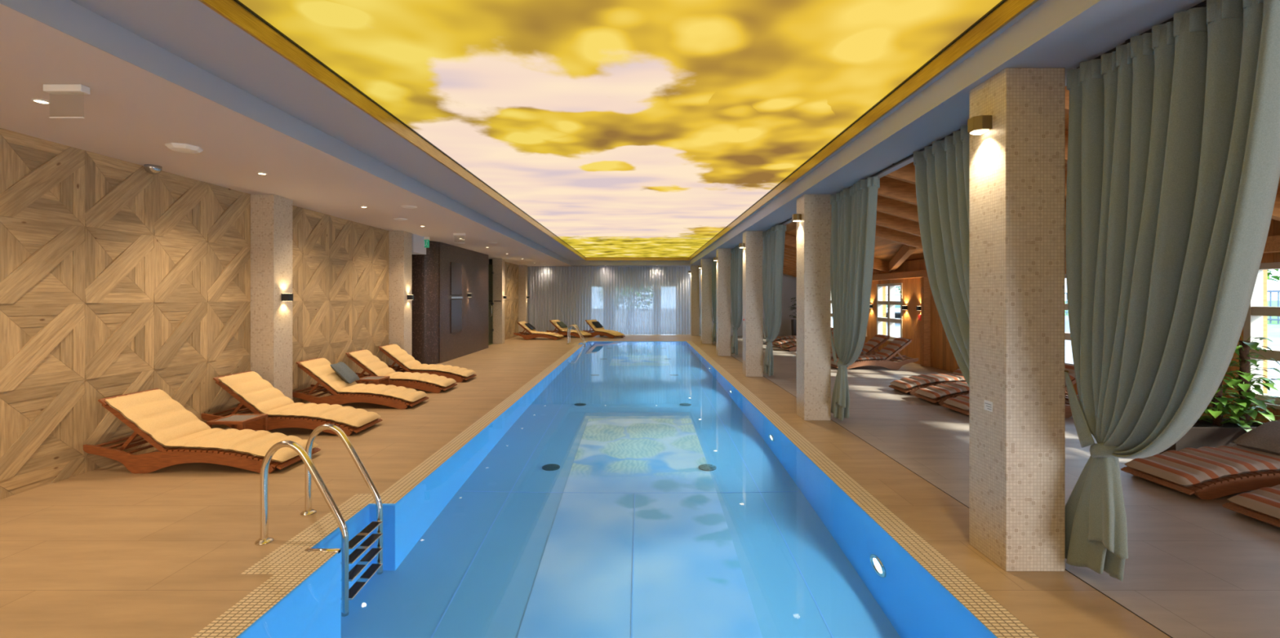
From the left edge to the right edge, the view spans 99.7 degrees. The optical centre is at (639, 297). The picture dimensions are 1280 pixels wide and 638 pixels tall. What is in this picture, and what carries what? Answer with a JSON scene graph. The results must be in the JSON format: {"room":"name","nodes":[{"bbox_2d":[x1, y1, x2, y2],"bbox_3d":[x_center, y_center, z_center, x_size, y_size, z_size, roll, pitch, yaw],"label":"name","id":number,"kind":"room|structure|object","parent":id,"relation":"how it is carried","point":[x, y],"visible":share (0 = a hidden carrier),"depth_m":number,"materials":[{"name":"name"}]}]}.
{"room":"spa","nodes":[
{"label":"spa","id":0,"kind":"room"},
{"bbox_2d":[0,128,518,499],"bbox_3d":[-5.171,0.130,10.400,0.238,2.940,27.200,0,0,0],"label":"wall","id":1,"kind":"structure","parent":0,"point":[117,277],"depth_m":5.35,"materials":[{"name":"brown wood"}]},
{"bbox_2d":[412,234,426,254],"bbox_3d":[-4.940,-1.150,11.760,0.300,0.380,0.680,0,0,0],"label":"wall","id":2,"kind":"structure","parent":1,"relation":"attached to","point":[418,242],"depth_m":11.71,"materials":[{"name":"grey paint"}]},
{"bbox_2d":[0,4,572,266],"bbox_3d":[-5.460,-1.465,10.400,5.080,0.250,27.200,0,0,0],"label":"ceiling","id":3,"kind":"structure","parent":0,"point":[130,113],"depth_m":4.55,"materials":[{"name":"grey paint"}]},
{"bbox_2d":[31,98,50,104],"bbox_3d":[-4.080,-1.335,3.680,0.090,0.009,0.090,0,0,0],"label":"recessed light","id":4,"kind":"object","parent":3,"relation":"in","point":[37,100],"visible":1,"depth_m":3.68,"materials":[{"name":"white plastic"}]},
{"bbox_2d":[43,84,90,118],"bbox_3d":[-3.630,-1.237,3.420,0.240,0.204,0.060,0,0,0],"label":"exit sign","id":5,"kind":"object","parent":3,"relation":"hanging from","point":[54,89],"visible":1,"depth_m":3.39,"materials":[{"name":"white plastic"}]},
{"bbox_2d":[143,164,162,174],"bbox_3d":[-4.960,-1.296,5.500,0.140,0.085,0.140,0,0,0],"label":"dome camera","id":6,"kind":"object","parent":3,"relation":"attached to","point":[151,169],"visible":1,"depth_m":5.46,"materials":[{"name":"silver metal"}]},
{"bbox_2d":[164,142,203,154],"bbox_3d":[-4.050,-1.317,4.800,0.240,0.043,0.240,0,0,22],"label":"light","id":7,"kind":"object","parent":3,"relation":"attached to","point":[181,148],"visible":1,"depth_m":4.74,"materials":[{"name":"white plastic"}]},
{"bbox_2d":[400,205,417,208],"bbox_3d":[-3.410,-1.331,7.970,0.220,0.015,0.220,0,0,0],"label":"ceiling speaker","id":8,"kind":"object","parent":3,"relation":"attached to","point":[403,206],"visible":1,"depth_m":7.92,"materials":[{"name":"white plastic"}]},
{"bbox_2d":[423,236,430,248],"bbox_3d":[-4.760,-1.222,12.000,0.160,0.234,0.060,0,0,0],"label":"sign","id":9,"kind":"object","parent":3,"relation":"hanging from","point":[426,239],"visible":0.81,"depth_m":11.99,"materials":[{"name":"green plastic"}]},
{"bbox_2d":[528,266,689,334],"bbox_3d":[-1.315,0.135,22.980,6.850,2.890,0.094,0,0,0],"label":"sheer curtain","id":10,"kind":"object","parent":3,"relation":"hanging from","point":[625,300],"visible":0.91,"depth_m":22.98,"materials":[{"name":"white fabric"}]},
{"bbox_2d":[488,259,488,342],"bbox_3d":[-6.345,0.130,15.250,2.110,2.940,8.500,0,0,0],"label":"wall","id":11,"kind":"structure","parent":0,"point":[488,260],"depth_m":18.90,"materials":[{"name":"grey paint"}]},
{"bbox_2d":[0,333,1171,637],"bbox_3d":[-2.750,1.600,10.400,10.500,0.001,27.200,0,0,0],"label":"floor","id":12,"kind":"structure","parent":0,"point":[111,551],"depth_m":3.79,"materials":[{"name":"stone"}]},
{"bbox_2d":[83,388,320,473],"bbox_3d":[-4.154,1.263,5.200,1.803,0.680,0.610,0,0,0],"label":"sun lounger","id":13,"kind":"object","parent":12,"relation":"on","point":[178,436],"visible":0.92,"depth_m":4.97,"materials":[{"name":"beige fabric"}]},
{"bbox_2d":[206,413,267,431],"bbox_3d":[-4.310,1.445,5.790,0.380,0.310,0.380,0,0,0],"label":"side table","id":14,"kind":"object","parent":12,"relation":"on","point":[233,420],"visible":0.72,"depth_m":5.78,"materials":[{"name":"brown wood"}]},
{"bbox_2d":[250,194,292,413],"bbox_3d":[-4.925,0.131,7.210,0.330,2.939,0.380,0,0,0],"label":"column","id":15,"kind":"structure","parent":12,"relation":"on","point":[271,215],"depth_m":7.02,"materials":[{"name":"beige stone"}]},
{"bbox_2d":[281,293,293,301],"bbox_3d":[-4.709,0.000,7.210,0.098,0.104,0.100,0,0,0],"label":"wall sconce","id":16,"kind":"object","parent":15,"relation":"attached to","point":[285,297],"visible":1,"depth_m":7.16,"materials":[{"name":"black metal"}]},
{"bbox_2d":[201,370,382,435],"bbox_3d":[-4.154,1.263,6.520,1.803,0.680,0.610,0,0,0],"label":"sun lounger","id":17,"kind":"object","parent":12,"relation":"on","point":[256,395],"visible":0.91,"depth_m":6.31,"materials":[{"name":"beige fabric"}]},
{"bbox_2d":[292,357,429,409],"bbox_3d":[-4.154,1.263,8.020,1.803,0.680,0.610,0,0,0],"label":"sun lounger","id":18,"kind":"object","parent":12,"relation":"on","point":[320,370],"visible":0.9,"depth_m":7.77,"materials":[{"name":"beige fabric"}]},
{"bbox_2d":[330,361,359,383],"bbox_3d":[-4.435,1.130,8.130,0.278,0.288,0.400,0,0,-9],"label":"throw pillow","id":19,"kind":"object","parent":18,"relation":"on","point":[340,368],"visible":1,"depth_m":8.02,"materials":[{"name":"grey fabric"}]},
{"bbox_2d":[355,376,389,385],"bbox_3d":[-4.290,1.445,8.660,0.380,0.310,0.380,0,0,0],"label":"side table","id":20,"kind":"object","parent":12,"relation":"on","point":[366,379],"visible":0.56,"depth_m":8.62,"materials":[{"name":"brown wood"}]},
{"bbox_2d":[388,231,412,372],"bbox_3d":[-4.925,0.131,11.080,0.330,2.939,0.380,0,0,0],"label":"column","id":21,"kind":"structure","parent":12,"relation":"on","point":[400,242],"depth_m":10.89,"materials":[{"name":"beige stone"}]},
{"bbox_2d":[407,294,413,300],"bbox_3d":[-4.709,0.000,11.080,0.098,0.104,0.100,0,0,0],"label":"wall sconce","id":22,"kind":"object","parent":21,"relation":"attached to","point":[410,297],"visible":1,"depth_m":11.03,"materials":[{"name":"black metal"}]},
{"bbox_2d":[345,349,457,393],"bbox_3d":[-4.154,1.263,9.320,1.803,0.680,0.610,0,0,0],"label":"sun lounger","id":23,"kind":"object","parent":12,"relation":"on","point":[427,382],"visible":0.86,"depth_m":9.09,"materials":[{"name":"beige fabric"}]},
{"bbox_2d":[377,343,476,382],"bbox_3d":[-4.154,1.263,10.450,1.803,0.680,0.610,0,0,0],"label":"sun lounger","id":24,"kind":"object","parent":12,"relation":"on","point":[400,357],"visible":0.83,"depth_m":10.24,"materials":[{"name":"beige fabric"}]},
{"bbox_2d":[412,240,488,364],"bbox_3d":[-5.992,0.130,14.898,2.415,2.940,4.404,0,0,0],"label":"block","id":25,"kind":"object","parent":12,"relation":"on","point":[448,324],"visible":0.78,"depth_m":13.62,"materials":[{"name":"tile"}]},
{"bbox_2d":[492,258,504,343],"bbox_3d":[-4.925,0.131,18.820,0.330,2.939,0.380,0,0,0],"label":"column","id":26,"kind":"structure","parent":12,"relation":"on","point":[498,264],"depth_m":18.63,"materials":[{"name":"beige stone"}]},
{"bbox_2d":[518,265,527,333],"bbox_3d":[-4.925,0.131,22.690,0.330,2.939,0.380,0,0,0],"label":"column","id":27,"kind":"structure","parent":12,"relation":"on","point":[522,269],"depth_m":22.50,"materials":[{"name":"beige stone"}]},
{"bbox_2d":[513,321,564,340],"bbox_3d":[-3.863,1.263,20.655,1.803,0.680,0.610,0,0,9],"label":"sun lounger","id":28,"kind":"object","parent":12,"relation":"on","point":[533,334],"visible":0.94,"depth_m":20.44,"materials":[{"name":"beige fabric"}]},
{"bbox_2d":[524,323,535,329],"bbox_3d":[-4.210,1.110,20.710,0.302,0.239,0.400,0,0,9],"label":"throw pillow","id":29,"kind":"object","parent":28,"relation":"on","point":[528,325],"visible":1,"depth_m":20.57,"materials":[{"name":"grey fabric"}]},
{"bbox_2d":[546,320,591,337],"bbox_3d":[-2.858,1.263,21.825,1.803,0.680,0.610,0,0,26],"label":"sun lounger","id":30,"kind":"object","parent":12,"relation":"on","point":[573,332],"visible":0.73,"depth_m":21.69,"materials":[{"name":"beige fabric"}]},
{"bbox_2d":[556,321,567,328],"bbox_3d":[-3.174,1.110,21.979,0.302,0.239,0.400,0,0,26],"label":"throw pillow","id":31,"kind":"object","parent":30,"relation":"on","point":[561,324],"visible":1,"depth_m":21.89,"materials":[{"name":"grey fabric"}]},
{"bbox_2d":[582,320,625,338],"bbox_3d":[-1.467,1.263,21.800,1.803,0.680,0.610,0,0,40],"label":"sun lounger","id":32,"kind":"object","parent":12,"relation":"on","point":[601,331],"visible":0.87,"depth_m":21.64,"materials":[{"name":"beige fabric"}]},
{"bbox_2d":[591,321,603,328],"bbox_3d":[-1.736,1.110,22.026,0.302,0.239,0.400,0,0,40],"label":"throw pillow","id":33,"kind":"object","parent":32,"relation":"on","point":[597,324],"visible":1,"depth_m":21.96,"materials":[{"name":"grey fabric"}]},
{"bbox_2d":[191,341,1039,637],"bbox_3d":[-0.215,2.195,10.200,4.190,1.209,19.200,0,0,0],"label":"swimming pool","id":34,"kind":"object","parent":12,"relation":"in","point":[627,489],"visible":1,"depth_m":3.60,"materials":[{"name":"liquid"}]},
{"bbox_2d":[254,423,382,545],"bbox_3d":[-2.204,1.778,3.770,0.617,1.683,0.574,0,0,0],"label":"pool ladder","id":35,"kind":"object","parent":34,"relation":"attached to","point":[310,470],"visible":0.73,"depth_m":3.53,"materials":[{"name":"silver metal"}]},
{"bbox_2d":[566,324,585,344],"bbox_3d":[-2.204,1.778,18.655,0.617,1.683,0.574,0,0,0],"label":"pool ladder","id":36,"kind":"object","parent":34,"relation":"attached to","point":[573,325],"visible":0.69,"depth_m":18.87,"materials":[{"name":"silver metal"}]},
{"bbox_2d":[690,265,699,335],"bbox_3d":[2.308,0.130,22.677,0.346,2.940,0.353,0,0,0],"label":"column","id":37,"kind":"structure","parent":12,"relation":"on","point":[695,271],"depth_m":22.50,"materials":[{"name":"beige stone"}]},
{"bbox_2d":[700,258,711,343],"bbox_3d":[2.308,0.130,18.806,0.346,2.940,0.353,0,0,0],"label":"column","id":38,"kind":"structure","parent":12,"relation":"on","point":[706,264],"depth_m":18.63,"materials":[{"name":"beige stone"}]},
{"bbox_2d":[715,248,730,355],"bbox_3d":[2.308,0.130,14.937,0.346,2.940,0.353,0,0,0],"label":"column","id":39,"kind":"structure","parent":12,"relation":"on","point":[723,255],"depth_m":14.76,"materials":[{"name":"beige stone"}]},
{"bbox_2d":[742,231,763,377],"bbox_3d":[2.297,0.130,11.066,0.367,2.940,0.353,0,0,0],"label":"column","id":40,"kind":"structure","parent":12,"relation":"on","point":[753,299],"depth_m":10.89,"materials":[{"name":"beige stone"}]},
{"bbox_2d":[796,194,831,420],"bbox_3d":[2.308,0.130,7.197,0.346,2.940,0.353,0,0,0],"label":"column","id":41,"kind":"structure","parent":12,"relation":"on","point":[814,229],"depth_m":7.02,"materials":[{"name":"beige stone"}]},
{"bbox_2d":[791,213,801,222],"bbox_3d":[2.085,-1.060,7.196,0.100,0.091,0.110,0,0,0],"label":"spotlight","id":42,"kind":"object","parent":41,"relation":"attached to","point":[795,217],"visible":1,"depth_m":7.15,"materials":[{"name":"brown metal"}]},
{"bbox_2d":[969,67,1065,571],"bbox_3d":[2.305,0.130,3.326,0.351,2.940,0.353,0,0,0],"label":"column","id":43,"kind":"structure","parent":12,"relation":"on","point":[1017,166],"depth_m":3.15,"materials":[{"name":"beige stone"}]},
{"bbox_2d":[967,115,991,134],"bbox_3d":[2.085,-1.060,3.326,0.100,0.091,0.110,0,0,0],"label":"spotlight","id":44,"kind":"object","parent":43,"relation":"attached to","point":[977,125],"visible":1,"depth_m":3.28,"materials":[{"name":"brown metal"}]},
{"bbox_2d":[527,266,700,333],"bbox_3d":[-0.400,-0.500,23.725,15.200,4.200,0.250,0,0,0],"label":"wall","id":45,"kind":"structure","parent":0,"point":[527,267],"depth_m":23.60,"materials":[{"name":"grey paint"}]},
{"bbox_2d":[0,0,1204,266],"bbox_3d":[-0.111,-1.790,10.400,5.621,0.900,27.200,0,0,0],"label":"ceiling","id":46,"kind":"structure","parent":45,"relation":"attached to","point":[187,44],"depth_m":3.72,"materials":[{"name":"grey paint"}]},
{"bbox_2d":[198,0,1038,260],"bbox_3d":[-0.110,-1.600,9.525,4.300,0.160,25.450,0,0,0],"label":"ceiling","id":47,"kind":"structure","parent":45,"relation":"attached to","point":[617,130],"depth_m":4.10,"materials":[{"name":"gold paint"}]},
{"bbox_2d":[767,217,791,231],"bbox_3d":[2.550,-1.327,9.132,0.032,0.026,3.497,0,0,0],"label":"rail","id":48,"kind":"object","parent":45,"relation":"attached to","point":[790,219],"visible":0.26,"depth_m":9.38,"materials":[{"name":"black metal"}]},
{"bbox_2d":[762,224,786,376],"bbox_3d":[2.562,0.122,10.391,0.237,2.867,1.335,0,0,0],"label":"curtain","id":49,"kind":"object","parent":48,"relation":"hanging from","point":[773,246],"visible":1,"depth_m":10.26,"materials":[{"name":"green fabric"}]},
{"bbox_2d":[848,128,960,188],"bbox_3d":[2.550,-1.327,5.261,0.032,0.026,3.497,0,0,0],"label":"rail","id":50,"kind":"object","parent":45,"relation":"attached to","point":[905,159],"visible":0.33,"depth_m":5.30,"materials":[{"name":"black metal"}]},
{"bbox_2d":[830,176,879,421],"bbox_3d":[2.551,0.122,6.521,0.250,2.867,1.331,0,0,0],"label":"curtain","id":51,"kind":"object","parent":50,"relation":"hanging from","point":[853,209],"visible":1,"depth_m":6.50,"materials":[{"name":"green fabric"}]},
{"bbox_2d":[913,125,969,387],"bbox_3d":[2.566,0.122,4.153,0.230,2.867,1.589,0,0,0],"label":"curtain","id":52,"kind":"object","parent":50,"relation":"hanging from","point":[942,171],"visible":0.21,"depth_m":4.39,"materials":[{"name":"green fabric"}]},
{"bbox_2d":[1076,0,1206,68],"bbox_3d":[2.550,-1.327,0.025,0.032,0.026,6.230,0,0,0],"label":"rail","id":53,"kind":"object","parent":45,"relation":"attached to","point":[1203,4],"visible":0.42,"depth_m":2.68,"materials":[{"name":"black metal"}]},
{"bbox_2d":[1064,0,1279,582],"bbox_3d":[2.571,0.122,2.692,0.222,2.867,1.200,0,0,0],"label":"curtain","id":54,"kind":"object","parent":53,"relation":"hanging from","point":[1173,165],"visible":1,"depth_m":2.62,"materials":[{"name":"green fabric"}]},
{"bbox_3d":[2.550,-1.327,13.002,0.032,0.025,3.497,0,0,0],"label":"rail","id":55,"kind":"object","parent":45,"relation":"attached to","visible":0},
{"bbox_2d":[730,245,742,355],"bbox_3d":[2.565,0.122,14.254,0.222,2.867,1.335,0,0,0],"label":"curtain","id":56,"kind":"object","parent":55,"relation":"hanging from","point":[736,260],"visible":0.99,"depth_m":14.24,"materials":[{"name":"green fabric"}]},
{"bbox_3d":[2.550,-1.327,16.872,0.032,0.025,3.497,0,0,0],"label":"rail","id":57,"kind":"object","parent":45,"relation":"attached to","visible":0},
{"bbox_2d":[711,258,715,342],"bbox_3d":[2.569,0.122,18.113,0.221,2.867,1.322,0,0,0],"label":"curtain","id":58,"kind":"object","parent":57,"relation":"hanging from","point":[713,267],"visible":0.51,"depth_m":18.34,"materials":[{"name":"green fabric"}]},
{"bbox_2d":[711,262,796,336],"bbox_3d":[4.950,-0.400,22.500,4.500,4.000,0.200,0,0,0],"label":"wall","id":59,"kind":"structure","parent":0,"point":[788,282],"depth_m":22.40,"materials":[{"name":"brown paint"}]},
{"bbox_2d":[699,334,1279,637],"bbox_3d":[4.850,1.600,10.400,4.700,0.001,27.200,0,0,0],"label":"floor","id":60,"kind":"structure","parent":0,"point":[1195,567],"depth_m":3.75,"materials":[{"name":"grey stone"}]},
{"bbox_2d":[765,335,796,345],"bbox_3d":[5.239,1.263,18.400,1.803,0.680,0.610,0,0,0],"label":"sun lounger","id":61,"kind":"object","parent":60,"relation":"on","point":[780,338],"visible":0.2,"depth_m":18.18,"materials":[{"name":"brown wood"}]},
{"bbox_2d":[773,337,796,347],"bbox_3d":[5.239,1.263,17.300,1.803,0.680,0.610,0,0,0],"label":"sun lounger","id":62,"kind":"object","parent":60,"relation":"on","point":[780,343],"visible":0.29,"depth_m":17.11,"materials":[{"name":"brown wood"}]},
{"bbox_2d":[791,320,796,336],"bbox_3d":[5.980,1.225,20.600,0.340,0.750,0.340,0,0,0],"label":"plant pot","id":63,"kind":"object","parent":60,"relation":"on","point":[793,322],"visible":0.4,"depth_m":20.45,"materials":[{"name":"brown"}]},
{"bbox_2d":[790,297,796,318],"bbox_3d":[6.006,0.435,20.615,0.637,0.911,0.556,0,0,35],"label":"leafy plant","id":64,"kind":"object","parent":63,"relation":"on","point":[793,308],"visible":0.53,"depth_m":20.62,"materials":[{"name":"green plant"}]},
{"bbox_2d":[781,328,835,351],"bbox_3d":[5.239,1.263,16.300,1.803,0.680,0.610,0,0,0],"label":"sun lounger","id":65,"kind":"object","parent":60,"relation":"on","point":[792,347],"visible":0.19,"depth_m":16.08,"materials":[{"name":"brown wood"}]},
{"bbox_2d":[831,334,896,359],"bbox_3d":[5.239,1.263,13.250,1.803,0.680,0.610,0,0,0],"label":"sun lounger","id":66,"kind":"object","parent":60,"relation":"on","point":[873,343],"visible":0.48,"depth_m":13.04,"materials":[{"name":"brown wood"}]},
{"bbox_2d":[831,337,918,369],"bbox_3d":[5.239,1.263,12.200,1.803,0.680,0.610,0,0,0],"label":"sun lounger","id":67,"kind":"object","parent":60,"relation":"on","point":[880,358],"visible":0.87,"depth_m":11.94,"materials":[{"name":"brown wood"}]},
{"bbox_2d":[920,277,930,366],"bbox_3d":[6.624,0.566,12.520,0.148,2.068,0.140,0,0,0],"label":"timber post","id":68,"kind":"object","parent":60,"relation":"on","point":[925,285],"visible":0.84,"depth_m":12.45,"materials":[{"name":"brown wood"}]},
{"bbox_2d":[888,368,965,395],"bbox_3d":[5.239,1.263,9.120,1.803,0.680,0.610,0,0,0],"label":"sun lounger","id":69,"kind":"object","parent":60,"relation":"on","point":[911,384],"visible":0.46,"depth_m":8.94,"materials":[{"name":"beige fabric"}]},
{"bbox_2d":[699,335,1173,637],"bbox_3d":[2.500,1.601,10.200,0.007,0.006,26.800,0,0,0],"label":"trim","id":70,"kind":"structure","parent":60,"relation":"on","point":[700,335],"depth_m":3.10,"materials":[{"name":"grey"}]},
{"bbox_2d":[913,382,969,405],"bbox_3d":[5.239,1.263,8.270,1.803,0.680,0.610,0,0,0],"label":"sun lounger","id":71,"kind":"object","parent":60,"relation":"on","point":[940,393],"visible":0.26,"depth_m":8.12,"materials":[{"name":"beige fabric"}]},
{"bbox_2d":[942,363,1079,417],"bbox_3d":[5.239,1.263,7.460,1.803,0.680,0.610,0,0,0],"label":"sun lounger","id":72,"kind":"object","parent":60,"relation":"on","point":[961,403],"visible":0.16,"depth_m":7.37,"materials":[{"name":"brown wood"}]},
{"bbox_2d":[1120,417,1279,499],"bbox_3d":[5.239,1.263,4.570,1.803,0.680,0.610,0,0,0],"label":"sun lounger","id":73,"kind":"object","parent":60,"relation":"on","point":[1208,473],"visible":0.87,"depth_m":4.40,"materials":[{"name":"beige fabric"}]},
{"bbox_2d":[1230,421,1279,455],"bbox_3d":[5.460,1.200,4.580,0.414,0.233,0.460,0,0,-6],"label":"throw pillow","id":74,"kind":"object","parent":73,"relation":"on","point":[1265,437],"visible":1,"depth_m":4.63,"materials":[{"name":"beige fabric"}]},
{"bbox_2d":[1159,418,1264,453],"bbox_3d":[5.720,1.430,5.420,1.100,0.340,0.420,0,0,0],"label":"planter box","id":75,"kind":"object","parent":60,"relation":"on","point":[1202,433],"visible":0.12,"depth_m":5.23,"materials":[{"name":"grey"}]},
{"bbox_2d":[1199,370,1262,431],"bbox_3d":[5.904,0.979,5.496,0.780,0.713,0.666,0,0,0],"label":"pothos","id":76,"kind":"object","parent":75,"relation":"in","point":[1216,420],"visible":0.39,"depth_m":5.38,"materials":[{"name":"green plant"}]},
{"bbox_2d":[1204,336,1279,426],"bbox_3d":[6.098,0.830,5.423,0.743,1.012,0.689,0,0,0],"label":"pothos","id":77,"kind":"object","parent":75,"relation":"in","point":[1244,378],"visible":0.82,"depth_m":5.39,"materials":[{"name":"green plant"}]},
{"bbox_2d":[1222,484,1279,527],"bbox_3d":[5.239,1.263,3.720,1.803,0.680,0.610,0,0,0],"label":"sun lounger","id":78,"kind":"object","parent":60,"relation":"on","point":[1263,504],"visible":1,"depth_m":3.85,"materials":[{"name":"beige fabric"}]},
{"bbox_2d":[785,114,1279,262],"bbox_3d":[4.900,-1.534,9.900,4.400,1.393,26.200,0,0,0],"label":"ceiling","id":79,"kind":"structure","parent":0,"point":[885,250],"depth_m":12.90,"materials":[{"name":"brown wood"}]},
{"bbox_2d":[888,244,915,271],"bbox_3d":[6.085,-0.946,12.600,0.130,0.527,3.394,0,0,18],"label":"beam","id":80,"kind":"structure","parent":79,"relation":"attached to","point":[905,251],"depth_m":12.29,"materials":[{"name":"brown wood"}]},
{"bbox_2d":[832,218,1279,422],"bbox_3d":[6.825,0.345,9.650,0.250,2.510,25.700,0,0,0],"label":"wall","id":81,"kind":"structure","parent":0,"point":[942,357],"depth_m":12.43,"materials":[{"name":"brown wood"}]},
{"bbox_2d":[876,283,902,342],"bbox_3d":[6.715,0.395,14.515,0.210,1.530,1.530,0,0,0],"label":"window","id":82,"kind":"structure","parent":81,"relation":"in","point":[891,320],"depth_m":14.46,"materials":[{"name":"beige"}]},
{"bbox_2d":[871,269,928,280],"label":"wall plate","id":83,"kind":"object","parent":81,"relation":"attached to","point":[918,273],"depth_m":13.50,"materials":[{"name":"brown wood"}]},
{"bbox_2d":[730,253,796,273],"bbox_3d":[4.700,-1.333,20.023,3.980,1.358,0.085,0,0,0],"label":"rafter","id":84,"kind":"object","parent":83,"relation":"on","point":[784,268],"visible":0.02,"depth_m":19.98,"materials":[{"name":"brown wood"}]},
{"bbox_2d":[783,252,796,258],"bbox_3d":[4.700,-1.333,16.302,3.980,1.358,0.085,0,0,0],"label":"rafter","id":85,"kind":"object","parent":83,"relation":"on","point":[785,253],"visible":0.04,"depth_m":16.26,"materials":[{"name":"brown wood"}]},
{"bbox_2d":[783,255,796,261],"bbox_3d":[4.700,-1.333,16.922,3.980,1.358,0.085,0,0,0],"label":"rafter","id":86,"kind":"object","parent":83,"relation":"on","point":[784,256],"visible":0.04,"depth_m":16.88,"materials":[{"name":"brown wood"}]},
{"bbox_2d":[783,257,796,264],"bbox_3d":[4.700,-1.333,17.543,3.980,1.358,0.085,0,0,0],"label":"rafter","id":87,"kind":"object","parent":83,"relation":"on","point":[784,259],"visible":0.05,"depth_m":17.50,"materials":[{"name":"brown wood"}]},
{"bbox_2d":[783,261,796,266],"bbox_3d":[4.700,-1.333,18.163,3.980,1.358,0.085,0,0,0],"label":"rafter","id":88,"kind":"object","parent":83,"relation":"on","point":[784,262],"visible":0.02,"depth_m":18.12,"materials":[{"name":"brown wood"}]},
{"bbox_2d":[784,248,796,255],"bbox_3d":[4.700,-1.333,15.682,3.980,1.358,0.085,0,0,0],"label":"rafter","id":89,"kind":"object","parent":83,"relation":"on","point":[787,251],"visible":0.02,"depth_m":15.64,"materials":[{"name":"brown wood"}]},
{"bbox_2d":[784,244,880,274],"bbox_3d":[4.700,-1.333,15.062,3.980,1.358,0.085,0,0,0],"label":"rafter","id":90,"kind":"object","parent":83,"relation":"on","point":[791,248],"visible":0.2,"depth_m":15.02,"materials":[{"name":"brown wood"}]},
{"bbox_2d":[784,234,890,273],"bbox_3d":[4.700,-1.333,14.443,3.980,1.358,0.085,0,0,0],"label":"rafter","id":91,"kind":"object","parent":83,"relation":"on","point":[791,241],"visible":0.2,"depth_m":14.40,"materials":[{"name":"brown wood"}]},
{"bbox_2d":[877,176,916,205],"bbox_3d":[4.700,-1.333,7.933,3.980,1.358,0.085,0,0,0],"label":"rafter","id":92,"kind":"object","parent":83,"relation":"on","point":[890,188],"visible":0.02,"depth_m":7.89,"materials":[{"name":"brown wood"}]},
{"bbox_2d":[876,195,919,222],"bbox_3d":[4.700,-1.333,8.803,3.980,1.358,0.085,0,0,0],"label":"rafter","id":93,"kind":"object","parent":83,"relation":"on","point":[894,207],"visible":0.02,"depth_m":8.76,"materials":[{"name":"brown wood"}]},
{"bbox_2d":[875,211,920,236],"bbox_3d":[4.700,-1.333,9.703,3.980,1.358,0.085,0,0,0],"label":"rafter","id":94,"kind":"object","parent":83,"relation":"on","point":[882,220],"visible":0.06,"depth_m":9.66,"materials":[{"name":"brown wood"}]},
{"bbox_2d":[875,225,922,248],"bbox_3d":[4.700,-1.333,10.643,3.980,1.358,0.085,0,0,0],"label":"rafter","id":95,"kind":"object","parent":83,"relation":"on","point":[886,233],"visible":0.06,"depth_m":10.60,"materials":[{"name":"brown wood"}]},
{"bbox_2d":[884,161,1066,222],"bbox_3d":[4.700,-1.333,7.053,3.980,1.358,0.085,0,0,0],"label":"rafter","id":96,"kind":"object","parent":83,"relation":"on","point":[906,173],"visible":0.02,"depth_m":7.01,"materials":[{"name":"brown wood"}]},
{"bbox_2d":[1065,170,1066,198],"bbox_3d":[4.700,-1.333,6.173,3.980,1.358,0.085,0,0,0],"label":"rafter","id":97,"kind":"object","parent":83,"relation":"on","point":[1065,171],"visible":0.02,"depth_m":6.13,"materials":[{"name":"brown wood"}]},
{"bbox_2d":[1065,85,1069,115],"bbox_3d":[4.700,-1.333,4.412,3.980,1.358,0.085,0,0,0],"label":"rafter","id":98,"kind":"object","parent":83,"relation":"on","point":[1067,91],"visible":0.02,"depth_m":4.37,"materials":[{"name":"brown wood"}]},
{"bbox_2d":[1065,274,1071,364],"bbox_3d":[6.715,0.395,8.150,0.210,1.530,1.560,0,0,0],"label":"window","id":99,"kind":"structure","parent":81,"relation":"in","point":[1067,335],"depth_m":8.46,"materials":[{"name":"beige"}]},
{"bbox_2d":[1234,262,1279,409],"bbox_3d":[6.715,0.395,5.215,0.210,1.530,1.590,0,0,0],"label":"window","id":100,"kind":"structure","parent":81,"relation":"in","point":[1253,325],"depth_m":5.91,"materials":[{"name":"beige glass"}]},
{"bbox_2d":[1262,235,1279,253],"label":"wall plate","id":101,"kind":"object","parent":81,"relation":"attached to","point":[1273,244],"depth_m":5.57,"materials":[{"name":"brown wood"}]},
{"bbox_2d":[1065,130,1279,221],"bbox_3d":[4.700,-1.333,5.293,3.980,1.358,0.085,0,0,0],"label":"rafter","id":102,"kind":"object","parent":101,"relation":"on","point":[1276,212],"visible":0.02,"depth_m":5.25,"materials":[{"name":"brown wood"}]},
{"bbox_2d":[885,315,1279,395],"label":"window","id":103,"kind":"structure","parent":0,"point":[1273,331],"depth_m":12.19,"materials":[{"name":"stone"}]},
{"bbox_2d":[885,300,1279,324],"bbox_3d":[38.000,0.490,15.000,44.000,0.380,90.000,0,0,0],"label":"lawn","id":104,"kind":"structure","parent":0,"point":[1274,303],"depth_m":30.45,"materials":[{"name":"green plant"}]},
{"bbox_2d":[885,290,1279,324],"bbox_3d":[16.200,0.220,26.983,0.070,0.900,46.035,0,0,0],"label":"railing fence","id":105,"kind":"object","parent":104,"relation":"on","point":[1270,319],"visible":0.03,"depth_m":13.86,"materials":[{"name":"blue metal"}]},
{"bbox_2d":[1267,269,1279,282],"bbox_3d":[18.533,-1.458,16.387,3.381,4.236,3.443,0,0,0],"label":"tree","id":106,"kind":"object","parent":104,"relation":"on","point":[1277,277],"visible":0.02,"depth_m":16.27,"materials":[{"name":"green plant"}]},
{"label":"outside","id":107,"kind":"structure","parent":0,"visible":0},
{"bbox_2d":[831,308,900,328],"bbox_3d":[15.000,1.830,52.100,90.000,0.340,55.800,0,0,0],"label":"ground","id":108,"kind":"structure","parent":107,"point":[897,311],"depth_m":48.74,"materials":[{"name":"stone"}]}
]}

